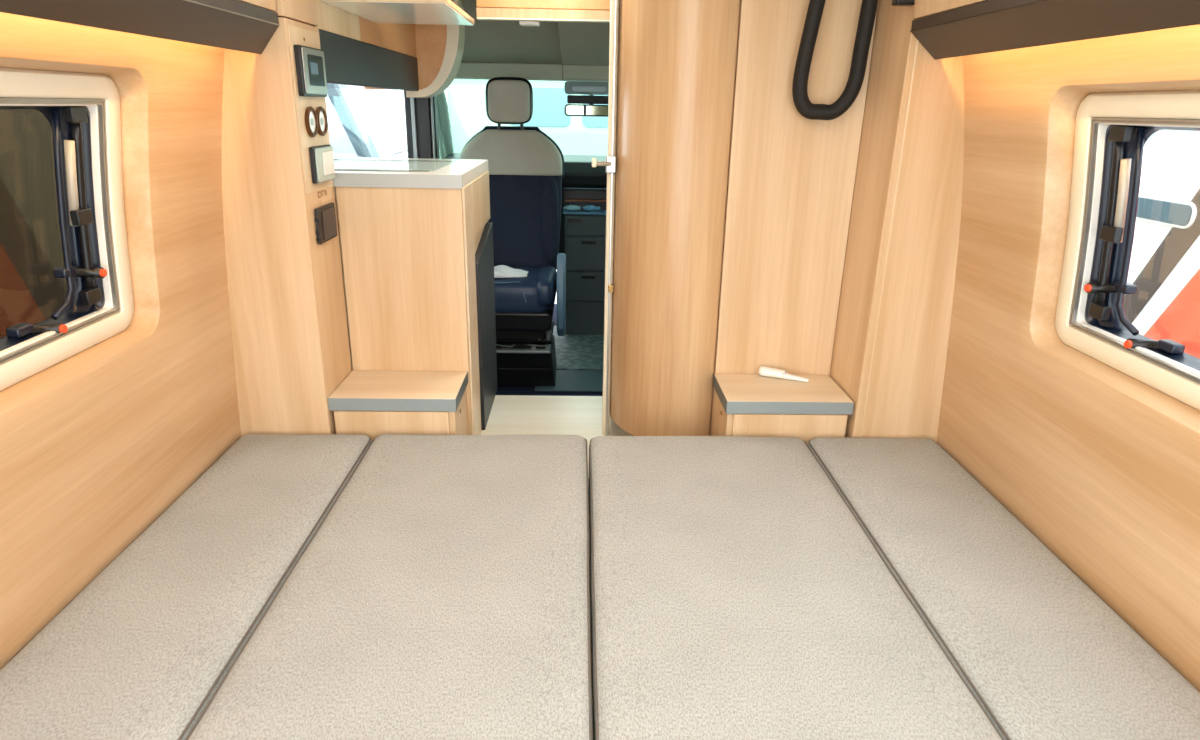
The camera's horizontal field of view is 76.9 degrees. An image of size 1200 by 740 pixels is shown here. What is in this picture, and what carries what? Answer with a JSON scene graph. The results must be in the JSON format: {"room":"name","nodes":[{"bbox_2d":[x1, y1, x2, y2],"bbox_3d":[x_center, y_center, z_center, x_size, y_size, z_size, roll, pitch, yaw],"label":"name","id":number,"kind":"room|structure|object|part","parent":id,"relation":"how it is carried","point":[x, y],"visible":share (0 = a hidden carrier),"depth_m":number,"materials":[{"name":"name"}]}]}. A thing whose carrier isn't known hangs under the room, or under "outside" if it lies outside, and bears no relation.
{"room":"vehicle interior","nodes":[
{"label":"vehicle interior","id":0,"kind":"room"},
{"bbox_2d":[0,12,240,668],"bbox_3d":[-0.879,-0.074,0.950,0.284,1.615,2.520,1,19,-1],"label":"wall","id":1,"kind":"structure","parent":0,"point":[96,444],"depth_m":1.53,"materials":[{"name":"brown wood"}]},
{"bbox_2d":[0,67,133,390],"bbox_3d":[-0.985,-0.177,1.094,0.124,0.508,0.961,1,19,-1],"label":"window","id":2,"kind":"structure","parent":1,"relation":"in","point":[66,285],"depth_m":1.40,"materials":[{"name":"beige plastic"}]},
{"bbox_3d":[-1.016,-0.177,1.093,0.063,0.440,0.885,1,19,-1],"label":"pane","id":3,"kind":"part","parent":2,"relation":"part of","materials":[{"name":"glass"}]},
{"bbox_3d":[-0.998,-0.281,1.384,0.056,0.376,0.066,1,19,-1],"label":"stay arm","id":4,"kind":"part","parent":2,"relation":"part of","materials":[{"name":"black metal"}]},
{"bbox_3d":[-0.993,-0.313,1.453,0.062,0.372,0.018,1,19,-1],"label":"stay arm","id":5,"kind":"part","parent":2,"relation":"part of","materials":[{"name":"black plastic"}]},
{"bbox_2d":[0,0,279,53],"bbox_3d":[-0.757,-0.578,0.658,0.144,0.428,2.195,1,19,-1],"label":"locker","id":6,"kind":"object","parent":1,"relation":"attached to","point":[249,26],"visible":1,"depth_m":1.35,"materials":[{"name":"brown laminate"}]},
{"bbox_2d":[314,0,464,97],"bbox_3d":[-0.780,-1.219,2.614,0.415,0.505,1.429,1,19,-1],"label":"locker","id":7,"kind":"object","parent":1,"relation":"attached to","point":[422,60],"visible":0.7,"depth_m":2.73,"materials":[{"name":"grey wood"}]},
{"bbox_2d":[321,0,474,24],"bbox_3d":[-0.582,-1.093,2.268,0.330,0.047,0.577,1,19,-1],"label":"shelf","id":8,"kind":"object","parent":7,"relation":"attached to","point":[434,12],"visible":1,"depth_m":2.20,"materials":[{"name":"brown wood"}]},
{"bbox_2d":[404,90,439,158],"bbox_3d":[-0.916,-0.708,4.022,0.151,1.500,0.100,1,19,-1],"label":"pillar","id":9,"kind":"structure","parent":0,"point":[421,117],"depth_m":3.80,"materials":[{"name":"black plastic"}]},
{"bbox_2d":[437,91,453,156],"bbox_3d":[-0.971,-1.506,4.666,0.100,0.638,0.655,0,19,-3],"label":"pillar","id":10,"kind":"structure","parent":0,"point":[442,105],"depth_m":4.62,"materials":[{"name":"grey plastic"}]},
{"bbox_2d":[454,62,608,81],"bbox_3d":[-0.060,-1.710,4.347,1.800,0.088,0.145,1,19,-1],"label":"trim","id":11,"kind":"structure","parent":0,"point":[486,71],"depth_m":4.28,"materials":[{"name":"grey plastic"}]},
{"bbox_2d":[565,95,607,116],"bbox_3d":[-0.052,-1.582,4.395,0.305,0.198,0.158,1,19,-1],"label":"mirror","id":12,"kind":"object","parent":11,"relation":"attached to","point":[575,107],"visible":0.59,"depth_m":4.35,"materials":[{"name":"black plastic"}]},
{"bbox_2d":[564,81,608,94],"bbox_3d":[0.075,-1.605,4.304,0.555,0.070,0.030,1,19,-1],"label":"sun visor","id":13,"kind":"object","parent":11,"relation":"attached to","point":[570,87],"visible":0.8,"depth_m":4.29,"materials":[{"name":"grey plastic"}]},
{"bbox_2d":[572,86,605,91],"bbox_3d":[-0.062,-1.596,4.291,0.190,0.030,0.006,1,19,-1],"label":"mirror","id":14,"kind":"object","parent":13,"relation":"attached to","point":[574,88],"depth_m":4.29,"materials":[{"name":"grey mirror"}]},
{"bbox_2d":[460,0,609,65],"bbox_3d":[-0.041,-1.673,3.590,1.860,0.364,2.120,1,19,-1],"label":"ceiling","id":15,"kind":"structure","parent":0,"point":[486,41],"depth_m":3.69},
{"bbox_2d":[496,304,602,394],"bbox_3d":[-0.077,-0.010,4.391,2.000,0.048,2.900,1,19,-1],"label":"floor","id":16,"kind":"structure","parent":0,"point":[566,380],"depth_m":4.05,"materials":[{"name":"grey rubber"}]},
{"bbox_2d":[460,77,565,386],"bbox_3d":[-0.473,-0.725,3.999,0.591,1.557,0.672,1,19,-1],"label":"seat","id":17,"kind":"object","parent":16,"relation":"on","point":[526,166],"visible":0.72,"depth_m":4.01,"materials":[{"name":"blue fabric"}]},
{"bbox_2d":[488,80,529,121],"bbox_3d":[-0.477,-1.413,3.970,0.220,0.210,0.075,1,19,-1],"label":"headrest cover","id":18,"kind":"object","parent":17,"relation":"on","point":[508,100],"depth_m":3.94,"materials":[{"name":"grey fabric"}]},
{"bbox_2d":[494,265,527,277],"bbox_3d":[-0.503,-0.519,3.939,0.250,0.040,0.220,1,19,-1],"label":"cloth","id":19,"kind":"object","parent":17,"relation":"on","point":[500,271],"visible":0.74,"depth_m":3.89,"materials":[{"name":"white fabric"}]},
{"bbox_3d":[-0.480,-1.178,4.081,0.554,0.228,0.157,1,19,-1],"label":"shoulder panel","id":20,"kind":"part","parent":17,"relation":"part of","materials":[{"name":"grey fabric"}]},
{"bbox_3d":[-0.488,-0.156,4.098,0.445,0.013,0.380,1,19,-1],"label":"swivel plate","id":21,"kind":"part","parent":17,"relation":"part of","materials":[{"name":"grey metal"}]},
{"bbox_2d":[494,267,554,312],"bbox_3d":[-0.491,-0.425,4.014,0.510,0.185,0.480,1,19,-1],"label":"seat cushion","id":22,"kind":"object","parent":17,"relation":"on","point":[533,293],"depth_m":3.80,"materials":[{"name":"blue leather"}]},
{"bbox_3d":[-0.492,-0.204,4.081,0.475,0.015,0.380,1,19,-1],"label":"swivel plate","id":23,"kind":"part","parent":17,"relation":"part of","materials":[{"name":"black plastic"}]},
{"bbox_3d":[-0.486,-0.842,4.171,0.550,0.550,0.192,1,19,-1],"label":"backrest","id":24,"kind":"part","parent":17,"relation":"part of","materials":[{"name":"blue fabric"}]},
{"bbox_2d":[444,153,606,334],"bbox_3d":[-0.087,-0.856,5.068,1.800,1.120,0.705,1,19,-1],"label":"dashboard","id":25,"kind":"object","parent":16,"relation":"on","point":[582,240],"visible":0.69,"depth_m":4.76,"materials":[{"name":"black plastic"}]},
{"bbox_2d":[563,205,580,210],"bbox_3d":[-0.174,-1.011,4.705,0.112,0.037,0.069,1,19,-1],"label":"wrapper","id":26,"kind":"object","parent":25,"relation":"on","point":[568,207],"visible":1,"depth_m":4.69,"materials":[{"name":"teal plastic"}]},
{"bbox_3d":[-0.158,-0.926,4.676,0.090,0.017,0.015,1,19,-1],"label":"handle","id":27,"kind":"part","parent":25,"relation":"part of","materials":[{"name":"black plastic"}]},
{"bbox_2d":[563,209,605,214],"bbox_3d":[0.128,-0.989,4.740,0.715,0.015,0.125,1,19,-1],"label":"tray","id":28,"kind":"object","parent":25,"relation":"on","point":[602,211],"depth_m":4.68,"materials":[{"name":"plastic"}]},
{"bbox_3d":[0.132,-1.111,4.637,0.715,0.008,0.010,1,19,-1],"label":"blue trim","id":29,"kind":"part","parent":25,"relation":"part of","materials":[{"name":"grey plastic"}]},
{"bbox_2d":[564,190,606,253],"bbox_3d":[0.125,-0.948,4.842,0.715,0.450,0.040,1,19,-1],"label":"shelf","id":30,"kind":"object","parent":25,"relation":"attached to","point":[568,194],"depth_m":4.77,"materials":[{"name":"black plastic"}]},
{"bbox_3d":[0.134,-1.065,4.748,0.705,0.008,0.060,1,19,-1],"label":"orange trim","id":31,"kind":"part","parent":25,"relation":"part of","materials":[{"name":"orange metal"}]},
{"bbox_3d":[0.102,-0.530,4.833,0.635,0.185,0.014,1,19,-1],"label":"drawer","id":32,"kind":"part","parent":25,"relation":"part of","materials":[{"name":"black plastic"}]},
{"bbox_3d":[0.105,-0.728,4.764,0.635,0.205,0.014,1,19,-1],"label":"drawer","id":33,"kind":"part","parent":25,"relation":"part of","materials":[{"name":"black plastic"}]},
{"bbox_3d":[0.108,-0.896,4.706,0.635,0.120,0.014,1,19,-1],"label":"drawer","id":34,"kind":"part","parent":25,"relation":"part of","materials":[{"name":"black plastic"}]},
{"bbox_3d":[-0.074,-0.590,4.795,0.090,0.017,0.015,1,19,-1],"label":"handle","id":35,"kind":"part","parent":25,"relation":"part of","materials":[{"name":"black plastic"}]},
{"bbox_3d":[-0.071,-0.797,4.723,0.090,0.017,0.015,1,19,-1],"label":"handle","id":36,"kind":"part","parent":25,"relation":"part of","materials":[{"name":"black plastic"}]},
{"bbox_2d":[582,205,600,210],"bbox_3d":[-0.055,-1.010,4.710,0.118,0.037,0.068,1,19,-1],"label":"wrapper","id":37,"kind":"object","parent":25,"relation":"on","point":[588,207],"visible":1,"depth_m":4.70,"materials":[{"name":"blue plastic"}]},
{"bbox_2d":[496,394,602,395],"bbox_3d":[-0.043,0.275,2.960,1.980,0.373,0.030,1,19,-1],"label":"step","id":38,"kind":"structure","parent":16,"relation":"on","point":[496,394],"depth_m":2.90,"materials":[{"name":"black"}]},
{"bbox_2d":[553,326,603,369],"bbox_3d":[0.008,-0.147,4.721,0.740,0.012,0.890,1,19,-1],"label":"floor mat","id":39,"kind":"object","parent":16,"relation":"on","point":[573,352],"visible":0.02,"depth_m":4.59,"materials":[{"name":"grey carpet"}]},
{"bbox_2d":[480,395,633,477],"bbox_3d":[-0.007,0.610,1.473,1.980,0.030,3.020,1,19,-1],"label":"floor","id":40,"kind":"structure","parent":0,"point":[509,414],"depth_m":2.68,"materials":[{"name":"brown wood"}]},
{"bbox_2d":[222,0,351,436],"bbox_3d":[-0.902,-0.440,1.998,0.333,1.575,0.240,1,19,-1],"label":"wall panel","id":41,"kind":"object","parent":40,"relation":"on","point":[291,350],"visible":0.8,"depth_m":1.93,"materials":[{"name":"brown wood"}]},
{"bbox_3d":[-0.735,-0.658,1.928,0.004,0.390,0.215,1,19,-1],"label":"inlay panel","id":42,"kind":"part","parent":41,"relation":"part of","materials":[{"name":"brown wood"}]},
{"bbox_2d":[294,45,327,96],"bbox_3d":[-0.722,-0.748,1.896,0.018,0.116,0.180,1,19,-1],"label":"control display","id":43,"kind":"object","parent":41,"relation":"attached to","point":[309,61],"visible":1,"depth_m":1.86,"materials":[{"name":"black plastic"}]},
{"bbox_2d":[305,106,317,136],"bbox_3d":[-0.728,-0.627,1.907,0.010,0.074,0.074,1,19,-1],"label":"socket","id":44,"kind":"object","parent":41,"relation":"attached to","point":[311,119],"visible":1,"depth_m":1.90,"materials":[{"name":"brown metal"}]},
{"bbox_2d":[316,106,327,135],"bbox_3d":[-0.729,-0.652,1.978,0.010,0.074,0.074,1,19,-1],"label":"socket","id":45,"kind":"object","parent":41,"relation":"attached to","point":[321,114],"visible":0.96,"depth_m":1.98,"materials":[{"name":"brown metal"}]},
{"bbox_2d":[309,145,334,183],"bbox_3d":[-0.726,-0.542,1.983,0.019,0.090,0.148,1,19,-1],"label":"light switch","id":46,"kind":"object","parent":41,"relation":"attached to","point":[321,157],"visible":1,"depth_m":1.95,"materials":[{"name":"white plastic"}]},
{"bbox_2d":[314,203,336,243],"bbox_3d":[-0.732,-0.393,2.021,0.012,0.092,0.145,1,19,-1],"label":"power outlet","id":47,"kind":"object","parent":41,"relation":"attached to","point":[325,215],"visible":1,"depth_m":2.00,"materials":[{"name":"black plastic"}]},
{"bbox_2d":[328,370,467,440],"bbox_3d":[-0.575,0.173,2.223,0.349,0.281,0.233,1,19,-1],"label":"base cabinet","id":48,"kind":"object","parent":40,"relation":"on","point":[372,404],"visible":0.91,"depth_m":2.10,"materials":[{"name":"brown wood"}]},
{"bbox_3d":[-0.578,0.223,2.127,0.313,0.231,0.010,1,19,-1],"label":"door","id":49,"kind":"part","parent":48,"relation":"part of","materials":[{"name":"brown wood"}]},
{"bbox_2d":[334,171,497,434],"bbox_3d":[-0.668,-0.224,2.534,0.563,0.823,0.619,1,19,-1],"label":"base cabinet","id":50,"kind":"object","parent":40,"relation":"on","point":[417,264],"visible":0.58,"depth_m":2.22,"materials":[{"name":"brown wood"}]},
{"bbox_2d":[333,157,487,188],"bbox_3d":[-0.666,-0.631,2.392,0.552,0.038,0.640,1,19,-1],"label":"countertop","id":51,"kind":"structure","parent":50,"relation":"on","point":[456,174],"depth_m":2.14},
{"bbox_2d":[334,159,451,171],"bbox_3d":[-0.696,-0.646,2.365,0.440,0.007,0.480,1,19,-1],"label":"lid","id":52,"kind":"object","parent":51,"relation":"on","point":[334,159],"visible":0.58,"depth_m":2.54,"materials":[{"name":"clear glass"}]},
{"bbox_3d":[-0.401,-0.165,2.650,0.023,0.645,0.400,1,19,-1],"label":"dark door","id":53,"kind":"part","parent":50,"relation":"part of","materials":[{"name":"plastic"}]},
{"bbox_2d":[588,478,593,739],"bbox_3d":[0.000,0.666,1.188,1.910,0.050,2.045,1,19,-1],"label":"bed base","id":54,"kind":"object","parent":40,"relation":"on","point":[588,478],"visible":0.02,"depth_m":1.60,"materials":[{"name":"brown wood"}]},
{"bbox_2d":[0,434,371,739],"bbox_3d":[-0.785,0.564,1.148,0.362,0.143,2.037,1,19,-1],"label":"cushion","id":55,"kind":"object","parent":54,"relation":"on","point":[143,649],"visible":0.93,"depth_m":1.35,"materials":[{"name":"fabric"}]},
{"bbox_2d":[185,434,592,739],"bbox_3d":[-0.307,0.567,1.163,0.590,0.143,2.042,1,19,-1],"label":"cushion","id":56,"kind":"object","parent":54,"relation":"on","point":[443,593],"visible":1,"depth_m":1.34,"materials":[{"name":"fabric"}]},
{"bbox_2d":[589,436,1002,739],"bbox_3d":[0.293,0.573,1.179,0.606,0.143,2.042,1,19,-1],"label":"cushion","id":57,"kind":"object","parent":54,"relation":"on","point":[737,594],"visible":1,"depth_m":1.36,"materials":[{"name":"fabric"}]},
{"bbox_2d":[808,437,1199,739],"bbox_3d":[0.782,0.578,1.191,0.369,0.143,2.035,1,19,-1],"label":"cushion","id":58,"kind":"object","parent":54,"relation":"on","point":[1042,654],"visible":0.88,"depth_m":1.38,"materials":[{"name":"fabric"}]},
{"bbox_2d":[592,0,618,435],"bbox_3d":[0.010,-0.526,2.293,0.073,1.575,0.095,1,19,-1],"label":"post","id":59,"kind":"object","parent":40,"relation":"on","point":[610,163],"visible":0.95,"depth_m":2.29,"materials":[{"name":"beige plastic"}]},
{"bbox_3d":[-0.017,-0.611,2.224,0.014,0.026,0.022,1,19,-1],"label":"latch plate","id":60,"kind":"part","parent":59,"relation":"part of","materials":[{"name":"beige plastic"}]},
{"bbox_3d":[0.032,-0.531,2.311,0.023,1.575,0.059,1,19,-1],"label":"post","id":61,"kind":"part","parent":59,"relation":"part of","materials":[{"name":"beige plastic"}]},
{"bbox_2d":[610,0,740,435],"bbox_3d":[0.197,-0.572,2.435,0.311,1.575,0.714,1,19,-1],"label":"partition wall","id":62,"kind":"structure","parent":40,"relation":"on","point":[676,71],"depth_m":2.14,"materials":[{"name":"brown wood"}]},
{"bbox_2d":[711,374,853,444],"bbox_3d":[0.524,0.183,2.251,0.356,0.281,0.233,1,19,-1],"label":"base cabinet","id":63,"kind":"object","parent":40,"relation":"on","point":[756,405],"visible":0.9,"depth_m":2.13,"materials":[{"name":"brown wood"}]},
{"bbox_2d":[758,366,808,381],"bbox_3d":[0.554,0.011,2.274,0.148,0.030,0.040,8,20,18],"label":"tool","id":64,"kind":"object","parent":63,"relation":"on","point":[763,370],"visible":1,"depth_m":2.27,"materials":[{"name":"white plastic"}]},
{"bbox_3d":[0.521,0.007,2.284,0.076,0.029,0.039,8,21,20],"label":"handle","id":65,"kind":"part","parent":64,"relation":"part of","materials":[{"name":"white plastic"}]},
{"bbox_3d":[0.581,0.020,2.261,0.087,0.022,0.024,8,21,20],"label":"blade","id":66,"kind":"part","parent":64,"relation":"part of","materials":[{"name":"white plastic"}]},
{"bbox_3d":[0.532,0.233,2.156,0.320,0.231,0.010,1,19,-1],"label":"door","id":67,"kind":"part","parent":63,"relation":"part of","materials":[{"name":"brown wood"}]},
{"bbox_2d":[710,0,878,435],"bbox_3d":[0.629,-0.556,2.412,0.547,1.575,0.548,1,19,-1],"label":"wall panel","id":68,"kind":"object","parent":40,"relation":"on","point":[790,186],"visible":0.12,"depth_m":2.14,"materials":[{"name":"brown wood"}]},
{"bbox_2d":[829,0,963,441],"bbox_3d":[0.855,-0.424,2.046,0.352,1.575,0.255,1,19,-1],"label":"wall panel","id":69,"kind":"object","parent":40,"relation":"on","point":[889,354],"visible":0.42,"depth_m":1.98,"materials":[{"name":"brown wood"}]},
{"bbox_2d":[936,24,1199,691],"bbox_3d":[0.903,-0.058,0.996,0.284,1.615,2.520,1,19,-1],"label":"wall","id":70,"kind":"structure","parent":0,"point":[1099,463],"depth_m":1.55,"materials":[{"name":"brown wood"}]},
{"bbox_2d":[910,0,1199,59],"bbox_3d":[0.801,-0.572,0.695,0.148,0.410,2.195,1,19,-1],"label":"locker","id":71,"kind":"object","parent":70,"relation":"attached to","point":[945,28],"visible":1,"depth_m":1.35,"materials":[{"name":"brown laminate"}]},
{"bbox_2d":[1055,90,1199,410],"bbox_3d":[1.004,-0.149,1.120,0.124,0.508,0.961,1,19,-1],"label":"window","id":72,"kind":"structure","parent":70,"relation":"in","point":[1112,129],"depth_m":1.46,"materials":[{"name":"beige plastic"}]},
{"bbox_3d":[0.996,-0.285,1.478,0.062,0.372,0.018,1,19,-1],"label":"stay arm","id":73,"kind":"part","parent":72,"relation":"part of","materials":[{"name":"black plastic"}]},
{"bbox_3d":[1.004,-0.253,1.410,0.056,0.376,0.066,1,19,-1],"label":"stay arm","id":74,"kind":"part","parent":72,"relation":"part of","materials":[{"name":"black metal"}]},
{"bbox_3d":[-0.336,-2.758,13.861,60.000,0.040,52.000,1,19,-1],"label":"floor","id":75,"kind":"structure","parent":0,"visible":0},
{"bbox_2d":[325,83,407,157],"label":"window","id":76,"kind":"structure","parent":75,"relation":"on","point":[362,123],"depth_m":10.96,"materials":[{"name":"glass"}]},
{"bbox_2d":[334,155,351,156],"bbox_3d":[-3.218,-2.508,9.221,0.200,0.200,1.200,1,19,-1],"label":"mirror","id":77,"kind":"object","parent":76,"relation":"attached to","point":[336,155],"depth_m":9.34,"materials":[{"name":"white"}]},
{"bbox_2d":[447,79,607,154],"bbox_3d":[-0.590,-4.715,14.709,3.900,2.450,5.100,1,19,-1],"label":"windshield","id":78,"kind":"object","parent":75,"relation":"on","point":[574,135],"visible":0.23,"depth_m":12.30},
{"bbox_2d":[1123,130,1199,358],"bbox_3d":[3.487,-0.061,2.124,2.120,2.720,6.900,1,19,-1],"label":"window pane","id":79,"kind":"object","parent":75,"relation":"on","point":[1164,267],"visible":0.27,"depth_m":3.21,"materials":[{"name":"clear glass"}]},
{"bbox_3d":[2.406,-0.713,3.329,0.010,0.086,0.526,1,19,-1],"label":"pane","id":80,"kind":"part","parent":79,"relation":"part of","materials":[{"name":"glass"}]},
{"bbox_3d":[0.019,-0.939,1.040,1.720,0.030,3.220,1,19,-1],"label":"ceiling","id":81,"kind":"structure","parent":0,"visible":0},
{"bbox_2d":[476,0,609,22],"bbox_3d":[-0.188,-1.323,2.561,0.466,0.253,0.038,1,19,-1],"label":"header beam","id":82,"kind":"structure","parent":81,"relation":"attached to","point":[597,11],"depth_m":2.58,"materials":[{"name":"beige wood"}]},
{"bbox_2d":[519,21,539,26],"bbox_3d":[-0.248,-1.227,2.670,0.070,0.017,0.060,1,19,-1],"label":"ceiling light","id":83,"kind":"object","parent":82,"relation":"attached to","point":[522,23],"visible":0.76,"depth_m":2.64,"materials":[{"name":"white plastic"}]},
{"bbox_3d":[0.629,-1.095,1.895,0.016,0.028,0.074,1,19,-1],"label":"hook","id":84,"kind":"object","parent":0,"visible":0},
{"bbox_2d":[792,0,877,119],"bbox_3d":[0.614,-0.906,1.952,0.201,0.495,0.040,1,19,-1],"label":"hose","id":85,"kind":"object","parent":84,"relation":"hanging from","point":[803,105],"visible":1,"depth_m":1.97,"materials":[{"name":"black rubber"}]},
{"bbox_3d":[-1.009,-0.388,3.814,0.040,1.070,3.100,1,19,-1],"label":"wall","id":86,"kind":"structure","parent":0,"visible":0},
{"bbox_2d":[437,107,444,158],"bbox_3d":[-0.983,-1.388,4.366,0.048,0.455,1.000,1,19,-1],"label":"window","id":87,"kind":"structure","parent":86,"relation":"in","point":[441,147],"depth_m":4.69,"materials":[{"name":"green glass"}]}
]}

